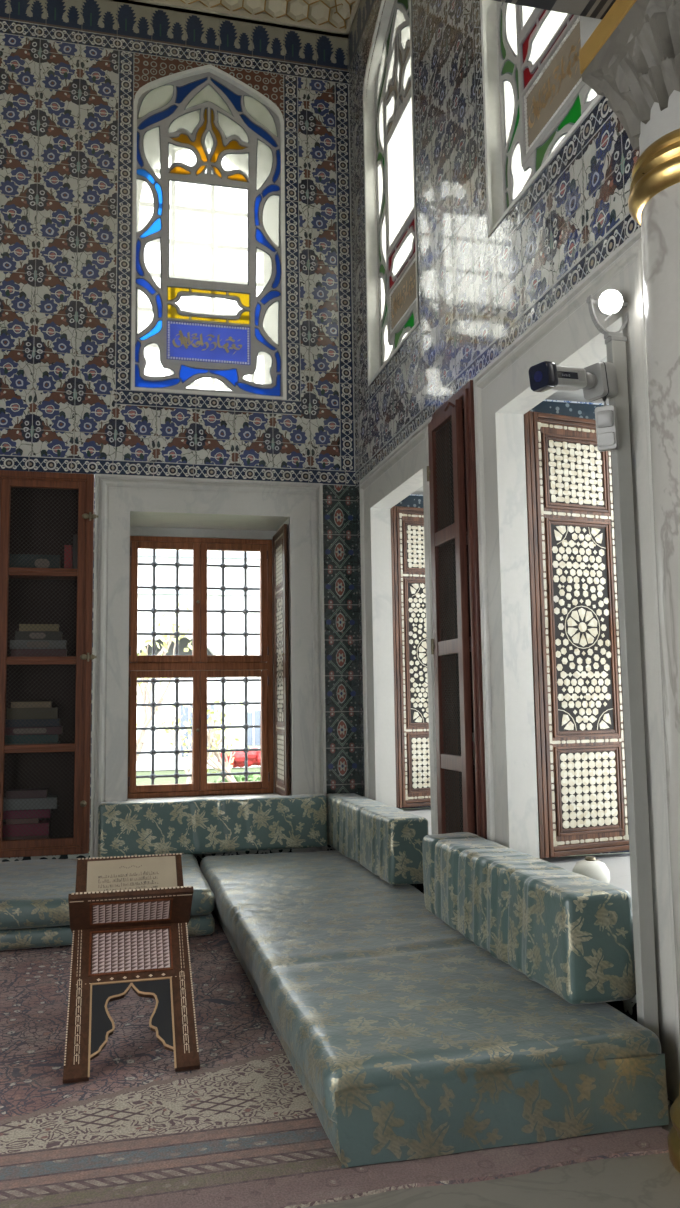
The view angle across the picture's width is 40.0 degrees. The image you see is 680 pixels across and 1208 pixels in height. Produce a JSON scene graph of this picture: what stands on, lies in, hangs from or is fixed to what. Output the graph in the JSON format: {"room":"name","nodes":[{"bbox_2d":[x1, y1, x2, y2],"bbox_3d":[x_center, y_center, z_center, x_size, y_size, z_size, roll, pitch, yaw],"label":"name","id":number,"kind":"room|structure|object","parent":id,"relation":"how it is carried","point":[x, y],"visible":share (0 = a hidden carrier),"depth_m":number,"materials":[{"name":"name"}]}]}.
{"room":"ottoman palace library","nodes":[
{"label":"ottoman palace library","id":0,"kind":"room"},
{"bbox_2d":[0,0,360,866],"bbox_3d":[-2.443,-1.518,7.746,5.300,7.760,0.001,1,-6,-14],"label":"wall","id":1,"kind":"structure","parent":0,"point":[68,403],"depth_m":8.09,"materials":[{"name":"tile"}]},
{"bbox_2d":[0,470,97,857],"bbox_3d":[-2.777,0.466,7.618,1.543,3.088,0.470,1,-6,-14],"label":"bookcase","id":2,"kind":"object","parent":1,"relation":"attached to","point":[41,513],"visible":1,"depth_m":7.66,"materials":[{"name":"brown wood"}]},
{"bbox_2d":[2,833,49,840],"bbox_3d":[-2.567,1.925,7.566,0.410,0.119,0.202,1,-6,-14],"label":"book","id":3,"kind":"object","parent":2,"relation":"in","point":[43,836],"visible":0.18,"depth_m":7.48,"materials":[{"name":"grey paper"}]},
{"bbox_2d":[3,820,49,836],"bbox_3d":[-2.558,1.820,7.580,0.390,0.099,0.202,1,-6,-14],"label":"book","id":4,"kind":"object","parent":3,"relation":"on","point":[38,826],"visible":0.69,"depth_m":7.49,"materials":[{"name":"red paper"}]},
{"bbox_2d":[6,818,39,824],"bbox_3d":[-2.569,1.751,7.585,0.250,0.046,0.202,1,-6,-14],"label":"book","id":5,"kind":"object","parent":4,"relation":"on","point":[29,821],"visible":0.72,"depth_m":7.49,"materials":[{"name":"brown paper"}]},
{"bbox_2d":[3,809,51,818],"bbox_3d":[-2.570,1.696,7.590,0.430,0.070,0.202,1,-6,-14],"label":"book","id":6,"kind":"object","parent":5,"relation":"on","point":[11,813],"visible":0.6,"depth_m":7.50,"materials":[{"name":"paper"}]},
{"bbox_2d":[3,795,57,810],"bbox_3d":[-2.542,1.618,7.606,0.470,0.094,0.202,1,-6,-14],"label":"book","id":7,"kind":"object","parent":6,"relation":"on","point":[48,799],"visible":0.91,"depth_m":7.52,"materials":[{"name":"grey paper"}]},
{"bbox_2d":[6,788,47,798],"bbox_3d":[-2.543,1.543,7.614,0.310,0.064,0.202,1,-6,-14],"label":"book","id":8,"kind":"object","parent":7,"relation":"on","point":[43,791],"visible":0.79,"depth_m":7.53,"materials":[{"name":"paper"}]},
{"bbox_2d":[5,742,59,744],"bbox_3d":[-2.563,1.149,7.652,0.520,0.029,0.202,1,-6,-14],"label":"book","id":9,"kind":"object","parent":2,"relation":"on","point":[58,742],"visible":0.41,"depth_m":7.57,"materials":[{"name":"paper"}]},
{"bbox_2d":[5,734,58,743],"bbox_3d":[-2.559,1.103,7.658,0.490,0.070,0.202,1,-6,-14],"label":"book","id":10,"kind":"object","parent":9,"relation":"on","point":[24,738],"visible":0.61,"depth_m":7.57,"materials":[{"name":"paper"}]},
{"bbox_2d":[5,726,62,734],"bbox_3d":[-2.536,1.039,7.670,0.500,0.066,0.203,1,-6,-14],"label":"book","id":11,"kind":"object","parent":10,"relation":"on","point":[53,730],"visible":0.55,"depth_m":7.58,"materials":[{"name":"paper"}]},
{"bbox_2d":[5,718,60,726],"bbox_3d":[-2.527,0.976,7.680,0.440,0.066,0.202,1,-6,-14],"label":"book","id":12,"kind":"object","parent":11,"relation":"on","point":[12,722],"visible":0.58,"depth_m":7.59,"materials":[{"name":"paper"}]},
{"bbox_2d":[7,707,57,719],"bbox_3d":[-2.523,0.900,7.689,0.390,0.094,0.202,1,-6,-14],"label":"book","id":13,"kind":"object","parent":12,"relation":"on","point":[15,712],"visible":0.66,"depth_m":7.59,"materials":[{"name":"grey paper"}]},
{"bbox_2d":[11,701,51,707],"bbox_3d":[-2.534,0.829,7.694,0.310,0.054,0.202,1,-6,-14],"label":"book","id":14,"kind":"object","parent":13,"relation":"on","point":[43,704],"visible":0.84,"depth_m":7.60,"materials":[{"name":"beige paper"}]},
{"bbox_2d":[9,554,60,567],"bbox_3d":[-2.585,-0.325,7.807,0.480,0.154,0.203,1,-6,-14],"label":"book","id":15,"kind":"object","parent":2,"relation":"on","point":[44,558],"visible":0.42,"depth_m":7.72,"materials":[{"name":"paper"}]},
{"bbox_2d":[11,649,67,656],"bbox_3d":[-2.489,0.423,7.750,0.435,0.092,0.202,1,-6,-14],"label":"book","id":16,"kind":"object","parent":2,"relation":"on","point":[14,652],"visible":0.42,"depth_m":7.65,"materials":[{"name":"paper"}]},
{"bbox_2d":[10,640,65,648],"bbox_3d":[-2.497,0.342,7.756,0.440,0.076,0.203,1,-6,-14],"label":"book","id":17,"kind":"object","parent":16,"relation":"on","point":[28,643],"visible":0.71,"depth_m":7.66,"materials":[{"name":"paper"}]},
{"bbox_2d":[15,631,62,639],"bbox_3d":[-2.496,0.270,7.764,0.365,0.076,0.203,1,-6,-14],"label":"book","id":18,"kind":"object","parent":17,"relation":"on","point":[19,635],"visible":0.56,"depth_m":7.67,"materials":[{"name":"paper"}]},
{"bbox_2d":[19,624,59,630],"bbox_3d":[-2.495,0.204,7.772,0.310,0.062,0.202,1,-6,-14],"label":"book","id":19,"kind":"object","parent":18,"relation":"on","point":[24,627],"visible":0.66,"depth_m":7.68,"materials":[{"name":"beige paper"}]},
{"bbox_2d":[9,576,76,579],"bbox_3d":[-2.822,-0.239,7.754,1.465,0.024,0.295,1,-6,-14],"label":"shelf","id":20,"kind":"object","parent":2,"relation":"attached to","point":[14,577],"depth_m":7.89,"materials":[{"name":"brown wood"}]},
{"bbox_2d":[64,545,72,568],"bbox_3d":[-2.289,-0.364,7.885,0.064,0.235,0.202,1,-6,-14],"label":"book","id":21,"kind":"object","parent":2,"relation":"on","point":[67,547],"visible":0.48,"depth_m":7.79,"materials":[{"name":"red paper"}]},
{"bbox_2d":[73,535,77,568],"bbox_3d":[-2.225,-0.408,7.905,0.057,0.325,0.202,1,-6,-14],"label":"book","id":22,"kind":"object","parent":2,"relation":"on","point":[75,546],"visible":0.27,"depth_m":7.81,"materials":[{"name":"paper"}]},
{"bbox_2d":[127,536,273,798],"bbox_3d":[-1.277,0.542,8.617,1.584,2.593,0.294,1,-6,-14],"label":"window","id":23,"kind":"structure","parent":1,"relation":"in","point":[153,666],"depth_m":8.55,"materials":[{"name":"brown wood"}]},
{"bbox_2d":[127,527,280,800],"bbox_3d":[-1.216,0.520,8.322,1.603,2.653,1.040,1,-6,-14],"label":"trim","id":24,"kind":"structure","parent":1,"relation":"attached to","point":[134,531],"depth_m":8.59,"materials":[{"name":"stone"}]},
{"bbox_2d":[131,53,285,399],"bbox_3d":[-1.218,-3.351,8.556,1.700,3.900,0.606,1,-6,-14],"label":"window","id":25,"kind":"structure","parent":1,"relation":"in","point":[236,114],"depth_m":8.40,"materials":[{"name":"glass"}]},
{"bbox_2d":[139,146,263,389],"bbox_3d":[-1.276,-3.275,8.790,1.500,3.400,0.050,1,-6,-14],"label":"grille","id":26,"kind":"object","parent":25,"relation":"attached to","point":[152,153],"depth_m":8.79,"materials":[{"name":"glass"}]},
{"bbox_2d":[90,474,326,857],"bbox_3d":[-1.153,0.669,8.156,1.932,3.420,0.760,1,-6,-14],"label":"trim","id":27,"kind":"structure","parent":1,"relation":"attached to","point":[122,502],"depth_m":7.93,"materials":[{"name":"stone"}]},
{"bbox_2d":[273,524,289,795],"bbox_3d":[-0.540,0.509,8.341,0.049,2.359,0.643,1,-6,-13],"label":"shutter","id":28,"kind":"object","parent":1,"relation":"attached to","point":[280,550],"visible":0.98,"depth_m":8.27,"materials":[{"name":"brown wood"}]},
{"bbox_2d":[304,1098,679,1207],"bbox_3d":[-0.570,1.789,2.460,6.500,0.001,10.400,1,-6,-14],"label":"floor","id":29,"kind":"structure","parent":0,"point":[642,1181],"depth_m":2.90,"materials":[{"name":"stone"}]},
{"bbox_2d":[0,910,668,1207],"bbox_3d":[-1.709,2.045,4.792,4.800,0.015,4.702,1,-6,-14],"label":"carpet","id":30,"kind":"object","parent":29,"relation":"on","point":[241,1129],"visible":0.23,"depth_m":3.37,"materials":[{"name":"carpet"}]},
{"bbox_2d":[0,913,214,949],"bbox_3d":[-2.393,2.157,6.487,2.886,0.132,1.608,1,-6,-14],"label":"mattress","id":31,"kind":"object","parent":30,"relation":"on","point":[198,925],"visible":0.2,"depth_m":5.82,"materials":[{"name":"teal fabric"}]},
{"bbox_2d":[0,854,214,929],"bbox_3d":[-2.388,1.994,6.474,2.890,0.196,1.671,1,-6,-14],"label":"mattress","id":32,"kind":"object","parent":31,"relation":"on","point":[33,893],"visible":0.53,"depth_m":6.06,"materials":[{"name":"teal fabric"}]},
{"bbox_2d":[98,793,327,857],"bbox_3d":[-1.011,1.785,7.563,1.834,0.430,0.255,1,-6,-14],"label":"cushion","id":33,"kind":"object","parent":32,"relation":"on","point":[200,825],"visible":0.94,"depth_m":7.45,"materials":[{"name":"teal fabric"}]},
{"bbox_2d":[63,853,199,1083],"bbox_3d":[-0.971,1.601,4.334,0.550,0.742,1.088,1,-6,-14],"label":"book stand","id":34,"kind":"object","parent":30,"relation":"on","point":[122,941],"visible":1,"depth_m":4.18,"materials":[{"name":"brown wood"}]},
{"bbox_2d":[86,856,176,892],"bbox_3d":[-1.014,1.367,4.564,0.430,0.212,0.261,1,-6,-14],"label":"book","id":35,"kind":"object","parent":34,"relation":"on","point":[148,872],"visible":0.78,"depth_m":4.61,"materials":[{"name":"paper"}]},
{"bbox_2d":[214,904,667,1161],"bbox_3d":[0.054,2.017,5.353,1.212,0.109,4.503,1,-6,-14],"label":"platform","id":36,"kind":"object","parent":30,"relation":"on","point":[330,1127],"visible":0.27,"depth_m":3.73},
{"bbox_2d":[200,850,668,1167],"bbox_3d":[0.032,1.910,5.354,1.281,0.317,4.528,1,-6,-14],"label":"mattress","id":37,"kind":"object","parent":36,"relation":"on","point":[408,1034],"visible":0.86,"depth_m":3.45,"materials":[{"name":"teal fabric"}]},
{"bbox_2d":[326,793,427,884],"bbox_3d":[0.226,1.702,6.965,0.309,0.430,1.909,1,-6,-14],"label":"cushion","id":38,"kind":"object","parent":37,"relation":"on","point":[386,840],"visible":0.92,"depth_m":6.35,"materials":[{"name":"teal fabric"}]},
{"bbox_2d":[422,832,635,1004],"bbox_3d":[0.807,1.425,4.477,0.342,0.442,1.766,1,-6,-14],"label":"cushion","id":39,"kind":"object","parent":37,"relation":"on","point":[570,933],"visible":1,"depth_m":3.91,"materials":[{"name":"teal fabric"}]},
{"bbox_2d":[579,0,679,1172],"bbox_3d":[1.323,-0.571,3.287,0.600,4.812,0.600,1,-6,-14],"label":"column","id":40,"kind":"structure","parent":29,"relation":"on","point":[630,57],"depth_m":3.25,"materials":[{"name":"stone"}]},
{"bbox_2d":[493,0,615,19],"bbox_3d":[-1.262,-2.306,2.883,4.667,0.170,0.160,1,-6,-14],"label":"tie beam","id":41,"kind":"structure","parent":40,"relation":"attached to","point":[597,9],"depth_m":3.43,"materials":[{"name":"paint"}]},
{"bbox_2d":[605,335,669,1104],"bbox_3d":[1.157,0.392,3.690,0.087,2.987,0.100,1,-6,-14],"label":"steel pole","id":42,"kind":"object","parent":29,"relation":"on","point":[631,673],"visible":0.74,"depth_m":3.67,"materials":[{"name":"grey metal"}]},
{"bbox_2d":[529,361,617,401],"bbox_3d":[0.924,-0.896,3.698,0.408,0.164,0.112,3,-7,-33],"label":"security camera","id":43,"kind":"object","parent":42,"relation":"attached to","point":[597,381],"visible":1,"depth_m":3.66,"materials":[{"name":"grey plastic"}]},
{"bbox_2d":[529,361,557,391],"bbox_3d":[0.782,-0.875,3.599,0.065,0.105,0.102,3,-7,-34],"label":"hood","id":44,"kind":"object","parent":43,"relation":"attached to","point":[543,376],"depth_m":3.57,"materials":[{"name":"plastic"}]},
{"bbox_2d":[595,397,618,451],"bbox_3d":[1.067,-0.733,3.748,0.080,0.232,0.086,-4,-7,25],"label":"detector","id":45,"kind":"object","parent":42,"relation":"attached to","point":[605,415],"visible":0.99,"depth_m":3.72,"materials":[{"name":"grey plastic"}]},
{"bbox_2d":[586,289,628,338],"bbox_3d":[1.111,-1.196,3.852,0.133,0.207,0.171,-6,-8,40],"label":"spot lamp","id":46,"kind":"object","parent":42,"relation":"on","point":[609,302],"visible":0.99,"depth_m":3.82,"materials":[{"name":"grey plastic"}]},
{"bbox_2d":[348,0,640,1021],"bbox_3d":[0.700,-1.743,6.058,0.001,7.760,4.800,1,-6,-14],"label":"wall","id":47,"kind":"structure","parent":0,"point":[478,293],"depth_m":5.89,"materials":[{"name":"tile"}]},
{"bbox_2d":[363,0,418,385],"bbox_3d":[0.668,-3.488,7.520,0.606,3.900,1.700,1,-6,-14],"label":"window","id":48,"kind":"structure","parent":47,"relation":"in","point":[388,98],"depth_m":7.96,"materials":[{"name":"glass"}]},
{"bbox_2d":[359,417,437,834],"bbox_3d":[0.487,0.534,6.971,0.190,3.390,1.845,1,-6,-14],"label":"trim","id":49,"kind":"structure","parent":47,"relation":"attached to","point":[403,471],"depth_m":7.54,"materials":[{"name":"stone"}]},
{"bbox_2d":[390,506,430,807],"bbox_3d":[0.743,0.419,7.774,0.714,2.470,0.082,2,-7,-23],"label":"shutter","id":50,"kind":"object","parent":47,"relation":"attached to","point":[411,711],"visible":0.46,"depth_m":7.70,"materials":[{"name":"brown wood"}]},
{"bbox_2d":[395,486,430,808],"bbox_3d":[1.105,0.281,7.091,1.120,2.660,1.850,1,-6,-14],"label":"trim","id":51,"kind":"structure","parent":47,"relation":"attached to","point":[415,499],"depth_m":8.05,"materials":[{"name":"tile"}]},
{"bbox_2d":[401,808,431,834],"bbox_3d":[1.061,1.633,6.932,1.250,0.060,1.850,1,-6,-14],"label":"trim","id":52,"kind":"structure","parent":47,"relation":"attached to","point":[424,812],"depth_m":7.46,"materials":[{"name":"stone"}]},
{"bbox_2d":[427,380,486,838],"bbox_3d":[0.888,0.166,5.758,0.535,2.944,0.685,1,-6,-14],"label":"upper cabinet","id":53,"kind":"object","parent":47,"relation":"attached to","point":[451,470],"visible":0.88,"depth_m":5.66,"materials":[{"name":"brown wood"}]},
{"bbox_2d":[450,531,467,544],"bbox_3d":[0.948,-0.431,5.849,0.350,0.024,0.605,1,-6,-14],"label":"shelf","id":54,"kind":"object","parent":53,"relation":"attached to","point":[467,531],"depth_m":5.94,"materials":[{"name":"brown wood"}]},
{"bbox_2d":[480,0,601,236],"bbox_3d":[1.285,-3.763,5.010,0.606,3.900,1.700,1,-6,-14],"label":"window","id":55,"kind":"structure","parent":47,"relation":"in","point":[535,94],"depth_m":5.26,"materials":[{"name":"glass"}]},
{"bbox_2d":[473,227,679,1101],"bbox_3d":[1.109,0.258,4.443,0.190,3.390,1.870,1,-6,-14],"label":"trim","id":56,"kind":"structure","parent":47,"relation":"attached to","point":[566,334],"depth_m":4.96,"materials":[{"name":"stone"}]},
{"bbox_2d":[524,411,629,858],"bbox_3d":[1.367,0.146,5.276,0.714,2.470,0.082,2,-7,-23],"label":"shutter","id":57,"kind":"object","parent":47,"relation":"attached to","point":[580,743],"visible":0.91,"depth_m":5.26,"materials":[{"name":"brown wood"}]},
{"bbox_2d":[529,356,629,855],"bbox_3d":[1.717,0.009,4.599,1.120,2.660,1.850,1,-6,-14],"label":"trim","id":58,"kind":"structure","parent":47,"relation":"attached to","point":[565,403],"depth_m":5.58,"materials":[{"name":"tile"}]},
{"bbox_2d":[542,852,632,918],"bbox_3d":[1.673,1.361,4.441,1.250,0.060,1.850,1,-6,-14],"label":"trim","id":59,"kind":"structure","parent":47,"relation":"attached to","point":[618,864],"depth_m":5.02,"materials":[{"name":"stone"}]},
{"bbox_2d":[572,856,609,883],"bbox_3d":[1.188,1.267,4.430,0.176,0.137,0.176,1,-6,-14],"label":"lamp","id":60,"kind":"object","parent":59,"relation":"on","point":[590,867],"visible":0.7,"depth_m":4.37,"materials":[{"name":"white glass"}]},
{"bbox_3d":[-0.756,-6.769,3.403,6.800,0.100,10.900,1,-6,-14],"label":"ceiling","id":61,"kind":"structure","parent":0,"visible":0},
{"bbox_2d":[108,0,360,38],"bbox_3d":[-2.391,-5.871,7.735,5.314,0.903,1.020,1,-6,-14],"label":"trim","id":62,"kind":"structure","parent":61,"relation":"attached to","point":[318,13],"depth_m":8.58,"materials":[{"name":"beige paint"}]},
{"bbox_2d":[334,0,359,34],"bbox_3d":[0.168,-6.050,6.399,1.020,0.903,4.815,1,-6,-14],"label":"trim","id":63,"kind":"structure","parent":61,"relation":"attached to","point":[347,11],"depth_m":8.61,"materials":[{"name":"beige paint"}]},
{"label":"outside","id":64,"kind":"structure","parent":0,"visible":0},
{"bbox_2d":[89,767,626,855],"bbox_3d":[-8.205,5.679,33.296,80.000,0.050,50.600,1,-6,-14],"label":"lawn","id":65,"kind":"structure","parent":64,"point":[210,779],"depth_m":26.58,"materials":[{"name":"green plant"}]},
{"bbox_2d":[136,581,191,762],"bbox_3d":[-2.933,1.534,12.309,2.235,3.632,1.476,-1,-6,3],"label":"bare tree","id":66,"kind":"object","parent":65,"relation":"on","point":[146,721],"visible":0.27,"depth_m":12.32,"materials":[{"name":"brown plant"}]},
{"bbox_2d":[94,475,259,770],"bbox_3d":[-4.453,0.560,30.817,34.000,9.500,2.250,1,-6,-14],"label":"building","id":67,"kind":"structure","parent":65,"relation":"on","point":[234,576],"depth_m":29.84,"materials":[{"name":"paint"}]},
{"bbox_2d":[156,699,250,782],"bbox_3d":[-2.477,2.638,15.904,1.943,2.201,0.876,-6,-8,41],"label":"bare tree","id":68,"kind":"object","parent":65,"relation":"on","point":[189,779],"visible":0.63,"depth_m":15.98,"materials":[{"name":"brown plant"}]},
{"bbox_2d":[183,694,249,781],"bbox_3d":[-1.946,2.445,14.730,1.069,2.309,0.919,1,-6,-14],"label":"bare tree","id":69,"kind":"object","parent":65,"relation":"on","point":[210,735],"visible":0.52,"depth_m":14.68,"materials":[{"name":"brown plant"}]},
{"bbox_2d":[214,770,259,782],"bbox_3d":[-1.212,3.907,19.988,2.980,0.708,1.181,1,-6,-14],"label":"hedge","id":70,"kind":"object","parent":65,"relation":"on","point":[241,778],"visible":0.02,"depth_m":19.60,"materials":[{"name":"green plant"}]},
{"bbox_2d":[217,747,259,767],"bbox_3d":[-1.852,4.204,25.699,3.040,0.540,0.740,1,-6,-14],"label":"flower bed","id":71,"kind":"object","parent":65,"relation":"on","point":[253,756],"visible":0.25,"depth_m":25.27,"materials":[{"name":"red plant"}]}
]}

